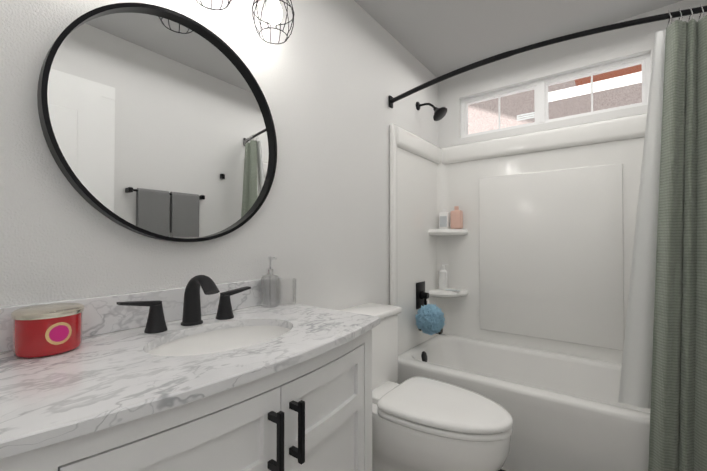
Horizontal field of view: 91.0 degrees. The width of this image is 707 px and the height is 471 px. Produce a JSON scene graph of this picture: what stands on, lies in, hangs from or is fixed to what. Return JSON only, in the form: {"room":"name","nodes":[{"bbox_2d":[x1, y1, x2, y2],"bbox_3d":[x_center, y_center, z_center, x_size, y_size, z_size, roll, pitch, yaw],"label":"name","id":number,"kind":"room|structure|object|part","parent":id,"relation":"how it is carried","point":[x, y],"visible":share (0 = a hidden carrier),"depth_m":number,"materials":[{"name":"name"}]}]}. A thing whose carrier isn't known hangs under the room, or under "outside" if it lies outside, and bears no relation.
{"room":"bathroom","nodes":[
{"label":"bathroom","id":0,"kind":"room"},
{"bbox_2d":[0,0,437,309],"bbox_3d":[-0.314,-0.154,1.537,0.120,2.600,3.348,-1,-1,37],"label":"wall","id":1,"kind":"structure","parent":0,"point":[330,76],"depth_m":1.44,"materials":[{"name":"white paint"}]},
{"bbox_2d":[0,277,281,352],"bbox_3d":[-0.572,0.215,1.073,0.020,0.100,0.903,-1,-1,37],"label":"backsplash","id":2,"kind":"structure","parent":1,"relation":"attached to","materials":[{"name":"stone"}]},
{"bbox_2d":[37,3,276,241],"bbox_3d":[-0.535,-0.336,1.114,0.038,0.714,0.714,-1,-1,37],"label":"round mirror","id":3,"kind":"object","parent":1,"relation":"attached to","point":[156,122],"visible":0.98,"depth_m":1.04,"materials":[{"name":"black metal"}]},
{"bbox_2d":[195,0,231,9],"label":"sconce","id":4,"kind":"object","parent":1,"relation":"attached to","point":[229,2],"depth_m":1.11,"materials":[{"name":"black metal"}]},
{"bbox_2d":[252,0,294,43],"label":"sconce","id":5,"kind":"object","parent":1,"relation":"attached to","point":[273,12],"depth_m":1.25,"materials":[{"name":"black metal"}]},
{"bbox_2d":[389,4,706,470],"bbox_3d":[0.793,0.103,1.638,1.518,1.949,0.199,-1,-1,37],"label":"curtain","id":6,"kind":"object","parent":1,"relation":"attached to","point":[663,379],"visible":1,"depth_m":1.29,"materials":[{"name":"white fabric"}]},
{"bbox_2d":[416,102,446,120],"bbox_3d":[0.539,-0.867,2.395,0.214,0.161,0.110,-1,-1,37],"label":"shower head","id":7,"kind":"object","parent":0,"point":[439,113],"depth_m":2.36,"materials":[{"name":"black metal"}]},
{"bbox_2d":[354,0,682,76],"bbox_3d":[0.339,-1.351,1.058,1.760,0.179,3.348,-1,-1,37],"label":"ceiling","id":8,"kind":"structure","parent":0,"point":[437,38],"depth_m":2.06,"materials":[{"name":"grey paint"}]},
{"bbox_2d":[438,0,706,147],"bbox_3d":[1.314,-0.143,2.328,1.760,2.600,0.120,-1,-1,37],"label":"wall","id":9,"kind":"structure","parent":0,"point":[565,57],"depth_m":2.28,"materials":[{"name":"white paint"}]},
{"bbox_2d":[461,53,650,137],"bbox_3d":[1.292,-0.899,2.368,1.116,0.312,0.049,-1,-1,37],"label":"window","id":10,"kind":"structure","parent":9,"relation":"in","point":[541,96],"depth_m":2.33,"materials":[{"name":"white plastic"}]},
{"bbox_3d":[0.339,1.189,1.023,1.760,0.100,3.348,-1,-1,37],"label":"floor","id":11,"kind":"structure","parent":0,"visible":0},
{"bbox_2d":[0,275,379,470],"bbox_3d":[-0.354,0.625,0.903,0.566,1.024,0.903,-1,-1,37],"label":"bathroom vanity","id":12,"kind":"object","parent":11,"relation":"on","point":[201,373],"visible":0.98,"depth_m":0.73,"materials":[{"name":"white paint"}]},
{"bbox_2d":[11,303,83,357],"bbox_3d":[-0.691,0.212,0.789,0.125,0.098,0.125,-1,-1,37],"label":"candle jar","id":13,"kind":"object","parent":12,"relation":"on","point":[44,330],"visible":1,"depth_m":0.74,"materials":[{"name":"red glass"},{"name":"metal lid"},{"name":"paper label"}]},
{"bbox_3d":[-0.691,0.171,0.790,0.125,0.016,0.125,-1,-1,37],"label":"lid","id":14,"kind":"part","parent":13,"relation":"part of","materials":[{"name":"beige"}]},
{"bbox_2d":[117,275,250,333],"bbox_3d":[-0.453,0.190,1.020,0.146,0.149,0.391,-1,-1,37],"label":"faucet","id":15,"kind":"object","parent":12,"relation":"on","point":[192,321],"depth_m":1.02,"materials":[{"name":"black metal"}]},
{"bbox_2d":[148,326,289,355],"bbox_3d":[-0.339,0.354,0.931,0.302,0.135,0.432,-1,-1,37],"label":"sink","id":16,"kind":"object","parent":12,"relation":"in","point":[212,339],"depth_m":1.05,"materials":[{"name":"white ceramic"}]},
{"bbox_2d":[261,256,278,307],"bbox_3d":[-0.316,0.174,1.318,0.068,0.189,0.068,-1,-1,37],"label":"glass soap dispenser","id":17,"kind":"object","parent":12,"relation":"on","point":[268,296],"visible":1,"depth_m":1.30,"materials":[{"name":"clear glass"}]},
{"bbox_2d":[277,278,295,305],"bbox_3d":[-0.261,0.220,1.360,0.074,0.098,0.074,-1,-1,37],"label":"glass tumbler","id":18,"kind":"object","parent":12,"relation":"on","point":[288,286],"visible":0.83,"depth_m":1.33,"materials":[{"name":"clear glass"}]},
{"bbox_2d":[339,303,512,470],"bbox_3d":[0.272,0.758,1.529,0.800,0.776,0.450,-1,-1,37],"label":"toilet","id":19,"kind":"object","parent":11,"relation":"on","point":[423,424],"visible":0.77,"depth_m":1.37,"materials":[{"name":"white ceramic"}]},
{"bbox_3d":[0.389,0.715,1.441,0.505,0.056,0.390,-1,-1,37],"label":"seat","id":20,"kind":"part","parent":19,"relation":"part of","materials":[{"name":"white plastic"}]},
{"bbox_2d":[389,102,649,470],"bbox_3d":[1.045,0.100,1.971,1.517,2.105,0.765,-1,-1,37],"label":"tub surround","id":21,"kind":"object","parent":11,"relation":"on","point":[510,264],"visible":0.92,"depth_m":2.21,"materials":[{"name":"white plastic"}]},
{"bbox_2d":[428,206,467,297],"bbox_3d":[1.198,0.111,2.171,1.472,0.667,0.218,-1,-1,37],"label":"shower shelf","id":22,"kind":"object","parent":21,"relation":"in","point":[447,225],"depth_m":2.59,"materials":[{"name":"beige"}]},
{"bbox_2d":[396,281,649,470],"bbox_3d":[1.045,0.735,1.961,1.512,0.835,0.764,-1,-1,37],"label":"tub","id":23,"kind":"object","parent":21,"relation":"in","point":[550,354],"depth_m":2.11,"materials":[{"name":"white ceramic"}]},
{"label":"outside","id":24,"kind":"structure","parent":0,"visible":0},
{"bbox_2d":[468,80,641,133],"bbox_3d":[2.511,-1.077,3.523,8.000,5.500,0.050,-1,-1,37],"label":"stucco","id":25,"kind":"structure","parent":24,"point":[557,105],"depth_m":3.87,"materials":[{"name":"pink paint"}]},
{"bbox_2d":[517,112,534,120],"bbox_3d":[1.948,-1.341,3.909,0.200,0.060,0.019,-1,-1,37],"label":"air vent","id":26,"kind":"object","parent":25,"relation":"attached to","point":[528,116],"depth_m":3.90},
{"bbox_2d":[575,64,641,85],"bbox_3d":[3.932,-1.672,2.260,4.200,0.245,0.240,-1,-1,37],"label":"eave","id":27,"kind":"object","parent":25,"relation":"attached to","point":[599,78],"depth_m":3.31},
{"bbox_2d":[549,71,641,101],"bbox_3d":[3.839,-1.507,2.425,4.550,0.070,0.095,-1,-1,37],"label":"fascia","id":28,"kind":"object","parent":27,"relation":"attached to","point":[597,86],"depth_m":3.45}
]}

